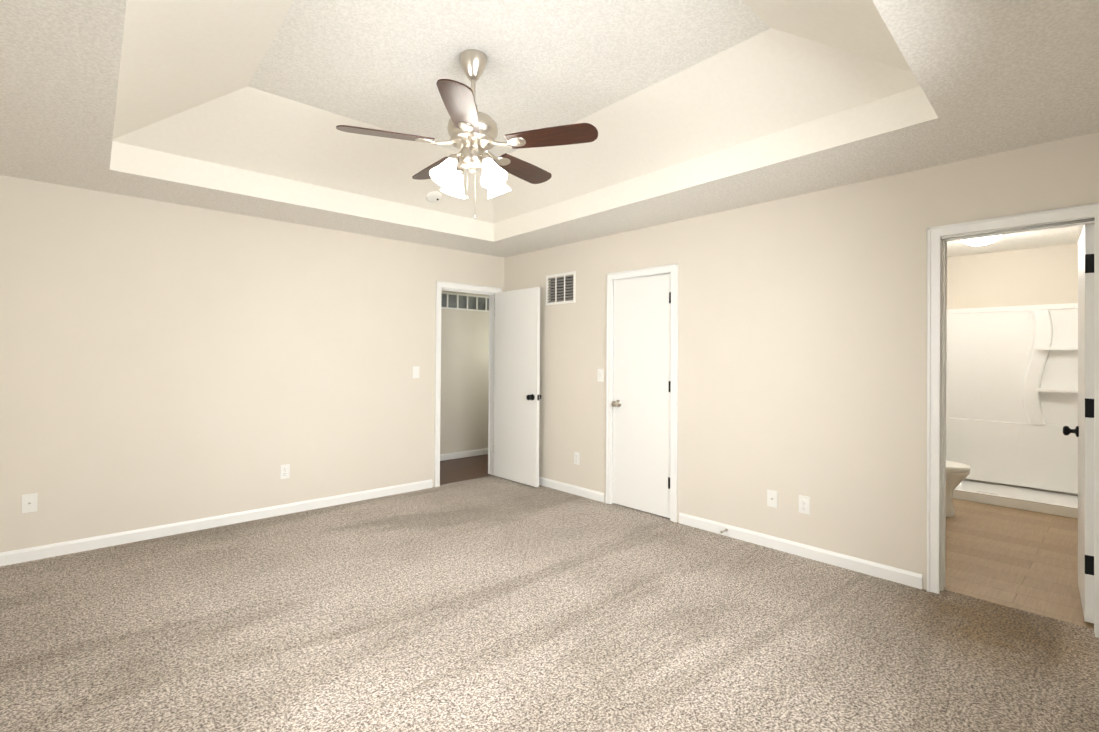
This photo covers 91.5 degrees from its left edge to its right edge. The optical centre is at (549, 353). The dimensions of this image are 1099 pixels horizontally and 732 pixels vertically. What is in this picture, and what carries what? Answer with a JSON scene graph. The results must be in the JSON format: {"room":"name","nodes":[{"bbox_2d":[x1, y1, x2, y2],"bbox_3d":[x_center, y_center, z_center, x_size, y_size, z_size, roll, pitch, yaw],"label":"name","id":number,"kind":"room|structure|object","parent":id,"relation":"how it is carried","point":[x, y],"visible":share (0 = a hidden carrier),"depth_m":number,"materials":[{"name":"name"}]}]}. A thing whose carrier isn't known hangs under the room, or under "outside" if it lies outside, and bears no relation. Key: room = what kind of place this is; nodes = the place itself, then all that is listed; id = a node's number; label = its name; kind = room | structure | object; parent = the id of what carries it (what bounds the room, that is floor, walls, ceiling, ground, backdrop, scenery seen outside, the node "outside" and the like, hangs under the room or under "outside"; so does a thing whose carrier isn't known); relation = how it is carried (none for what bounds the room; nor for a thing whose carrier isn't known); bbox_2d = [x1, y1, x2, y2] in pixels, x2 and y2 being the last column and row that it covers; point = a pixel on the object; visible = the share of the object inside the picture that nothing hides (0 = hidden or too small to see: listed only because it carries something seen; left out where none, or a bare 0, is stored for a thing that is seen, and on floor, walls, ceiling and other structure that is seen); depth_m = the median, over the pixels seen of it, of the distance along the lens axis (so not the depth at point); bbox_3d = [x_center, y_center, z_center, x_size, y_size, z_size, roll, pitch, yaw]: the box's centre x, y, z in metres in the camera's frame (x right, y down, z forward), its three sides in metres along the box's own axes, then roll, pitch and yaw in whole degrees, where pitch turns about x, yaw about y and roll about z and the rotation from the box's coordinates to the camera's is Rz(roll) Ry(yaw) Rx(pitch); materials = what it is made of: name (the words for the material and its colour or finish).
{"room":"empty bedroom","nodes":[
{"label":"empty bedroom","id":0,"kind":"room"},
{"bbox_2d":[0,175,503,552],"bbox_3d":[-1.454,-0.182,5.247,6.040,3.070,0.120,1,0,-43],"label":"wall","id":1,"kind":"structure","parent":0,"point":[163,363],"depth_m":4.04,"materials":[{"name":"paint"}]},
{"bbox_2d":[22,493,37,512],"bbox_3d":[-3.327,0.962,3.427,0.072,0.116,0.018,1,0,-43],"label":"outlet","id":2,"kind":"object","parent":1,"relation":"attached to","point":[29,502],"visible":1,"depth_m":3.43,"materials":[{"name":"white plastic"}]},
{"bbox_2d":[0,479,432,565],"bbox_3d":[-2.357,1.301,4.325,3.190,0.082,0.013,1,0,-43],"label":"baseboard","id":3,"kind":"structure","parent":1,"relation":"attached to","point":[74,546],"depth_m":4.01,"materials":[{"name":"white wood"}]},
{"bbox_2d":[280,464,289,478],"bbox_3d":[-2.205,0.989,4.467,0.072,0.116,0.009,1,0,-43],"label":"outlet","id":4,"kind":"object","parent":1,"relation":"attached to","point":[284,471],"visible":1,"depth_m":4.46,"materials":[{"name":"white plastic"}]},
{"bbox_2d":[413,366,418,377],"bbox_3d":[-1.315,0.190,5.284,0.072,0.116,0.014,1,0,-43],"label":"light switch","id":5,"kind":"object","parent":1,"relation":"attached to","point":[415,371],"visible":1,"depth_m":5.28,"materials":[{"name":"white plastic"}]},
{"bbox_2d":[434,281,501,486],"bbox_3d":[-0.899,0.315,5.758,0.834,2.090,0.166,1,0,-43],"label":"door frame","id":6,"kind":"structure","parent":1,"relation":"attached to","point":[466,288],"depth_m":5.66,"materials":[{"name":"white wood"}]},
{"bbox_2d":[493,287,540,486],"bbox_3d":[-0.359,0.342,5.678,0.169,2.019,0.730,1,0,-43],"label":"hall door","id":7,"kind":"structure","parent":1,"relation":"in","point":[517,396],"depth_m":5.63,"materials":[{"name":"white wood"}]},
{"bbox_2d":[440,290,488,453],"bbox_3d":[-1.477,-0.172,6.777,4.240,3.070,0.120,1,0,-43],"label":"wall","id":8,"kind":"structure","parent":0,"point":[464,379],"depth_m":7.03,"materials":[{"name":"paint"}]},
{"bbox_2d":[440,448,487,460],"bbox_3d":[-1.443,1.321,6.719,4.000,0.082,0.013,1,0,-43],"label":"baseboard","id":9,"kind":"structure","parent":8,"relation":"attached to","point":[461,454],"depth_m":6.99,"materials":[{"name":"white wood"}]},
{"bbox_2d":[441,292,488,311],"bbox_3d":[-1.084,-0.668,7.058,0.950,0.210,0.018,1,0,-43],"label":"air vent","id":10,"kind":"object","parent":8,"relation":"in","point":[456,301],"visible":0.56,"depth_m":7.01,"materials":[{"name":"white plastic"}]},
{"bbox_2d":[440,454,491,484],"bbox_3d":[-1.113,1.405,6.361,4.240,0.076,1.225,1,0,-43],"label":"floor","id":11,"kind":"structure","parent":0,"point":[461,469],"depth_m":6.30,"materials":[{"name":"brown wood"}]},
{"bbox_2d":[0,475,1098,731],"bbox_3d":[-0.329,1.387,2.766,4.360,0.080,5.125,1,0,-43],"label":"floor carpet","id":12,"kind":"object","parent":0,"point":[492,603],"visible":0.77,"depth_m":2.56,"materials":[{"name":"beige carpet"}]},
{"bbox_2d":[0,0,1098,257],"bbox_3d":[0.919,-1.393,3.973,7.780,0.630,5.210,1,0,-43],"label":"ceiling","id":13,"kind":"structure","parent":0,"point":[690,108],"depth_m":2.88,"materials":[{"name":"white paint"}]},
{"bbox_2d":[426,191,441,202],"bbox_3d":[-0.985,-1.335,4.570,0.132,0.084,0.123,1,0,-43],"label":"smoke detector","id":14,"kind":"object","parent":13,"relation":"attached to","point":[434,196],"visible":0.96,"depth_m":4.54,"materials":[{"name":"white plastic"}]},
{"bbox_2d":[336,49,597,218],"bbox_3d":[-0.421,-1.138,2.883,1.288,0.872,1.266,1,0,-43],"label":"ceiling fan light","id":15,"kind":"object","parent":13,"relation":"hanging from","point":[472,132],"visible":1,"depth_m":2.75,"materials":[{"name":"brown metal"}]},
{"bbox_2d":[961,235,1001,245],"bbox_3d":[3.706,-0.992,4.604,0.330,0.124,0.330,1,0,-43],"label":"light","id":16,"kind":"object","parent":13,"relation":"attached to","point":[981,241],"visible":0.31,"depth_m":4.54,"materials":[{"name":"white"}]},
{"bbox_2d":[504,132,1098,589],"bbox_3d":[1.253,-0.169,4.199,0.120,3.070,5.090,1,0,-43],"label":"wall","id":17,"kind":"structure","parent":0,"point":[802,344],"depth_m":3.62,"materials":[{"name":"paint"}]},
{"bbox_2d":[546,271,575,304],"bbox_3d":[0.112,-0.643,5.358,0.020,0.304,0.420,1,0,-43],"label":"air vent","id":18,"kind":"object","parent":17,"relation":"in","point":[562,289],"visible":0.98,"depth_m":5.32,"materials":[{"name":"white plastic"}]},
{"bbox_2d":[539,477,604,502],"bbox_3d":[-0.018,1.324,5.452,0.022,0.082,1.527,1,0,-43],"label":"baseboard","id":19,"kind":"structure","parent":17,"relation":"attached to","point":[587,493],"depth_m":5.19,"materials":[{"name":"white wood"}]},
{"bbox_2d":[574,452,579,464],"bbox_3d":[0.263,1.014,5.160,0.009,0.116,0.072,1,0,-43],"label":"outlet","id":20,"kind":"object","parent":17,"relation":"attached to","point":[577,458],"visible":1,"depth_m":5.15,"materials":[{"name":"white plastic"}]},
{"bbox_2d":[597,369,603,381],"bbox_3d":[0.469,0.205,4.945,0.014,0.116,0.072,1,0,-43],"label":"light switch","id":21,"kind":"object","parent":17,"relation":"attached to","point":[600,375],"visible":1,"depth_m":4.94,"materials":[{"name":"white plastic"}]},
{"bbox_2d":[612,274,670,517],"bbox_3d":[0.806,0.344,4.623,0.169,2.019,0.650,1,0,-43],"label":"closet door","id":22,"kind":"structure","parent":17,"relation":"in","point":[641,388],"depth_m":4.61,"materials":[{"name":"white wood"}]},
{"bbox_2d":[606,263,677,521],"bbox_3d":[0.830,0.321,4.651,0.166,2.090,0.754,1,0,-43],"label":"door frame","id":23,"kind":"structure","parent":17,"relation":"attached to","point":[672,269],"depth_m":4.46,"materials":[{"name":"white wood"}]},
{"bbox_2d":[767,489,777,507],"bbox_3d":[1.558,1.020,3.750,0.018,0.116,0.072,1,0,-43],"label":"outlet","id":24,"kind":"object","parent":17,"relation":"attached to","point":[771,498],"visible":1,"depth_m":3.75,"materials":[{"name":"white plastic"}]},
{"bbox_2d":[679,513,922,588],"bbox_3d":[1.591,1.324,3.694,0.040,0.082,1.642,1,0,-43],"label":"baseboard","id":25,"kind":"structure","parent":17,"relation":"attached to","point":[898,575],"depth_m":3.55,"materials":[{"name":"white wood"}]},
{"bbox_2d":[799,495,809,514],"bbox_3d":[1.708,1.018,3.593,0.009,0.116,0.072,1,0,-43],"label":"outlet","id":26,"kind":"object","parent":17,"relation":"attached to","point":[804,504],"visible":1,"depth_m":3.59,"materials":[{"name":"white plastic"}]},
{"bbox_2d":[927,203,1098,637],"bbox_3d":[2.479,0.322,2.862,0.166,2.090,0.740,1,0,-43],"label":"door frame","id":27,"kind":"structure","parent":17,"relation":"attached to","point":[939,238],"depth_m":3.05,"materials":[{"name":"white wood"}]},
{"bbox_2d":[1063,224,1093,622],"bbox_3d":[2.932,0.349,2.928,0.169,2.019,0.636,0,0,42],"label":"bathroom door","id":28,"kind":"structure","parent":17,"relation":"in","point":[1083,430],"depth_m":2.71,"materials":[{"name":"white wood"}]},
{"bbox_2d":[947,243,1077,495],"bbox_3d":[4.753,-0.137,5.447,0.120,3.070,1.640,1,0,-43],"label":"wall","id":29,"kind":"structure","parent":0,"point":[1038,276],"depth_m":5.42,"materials":[{"name":"paint"}]},
{"bbox_2d":[944,498,1093,628],"bbox_3d":[3.516,1.424,4.308,3.455,0.077,1.880,1,0,-43],"label":"floor","id":30,"kind":"structure","parent":0,"point":[1024,560],"depth_m":3.58,"materials":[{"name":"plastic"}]},
{"bbox_2d":[946,460,970,516],"bbox_3d":[3.271,0.988,4.709,0.470,0.790,0.693,1,0,-43],"label":"toilet","id":31,"kind":"object","parent":30,"relation":"on","point":[957,473],"visible":0.1,"depth_m":4.48,"materials":[{"name":"white ceramic"}]},
{"bbox_2d":[946,303,1077,518],"bbox_3d":[4.409,0.459,5.130,0.798,1.873,1.635,1,0,-43],"label":"shower","id":32,"kind":"object","parent":30,"relation":"on","point":[1011,392],"visible":0.71,"depth_m":5.34,"materials":[{"name":"white plastic"}]}
]}

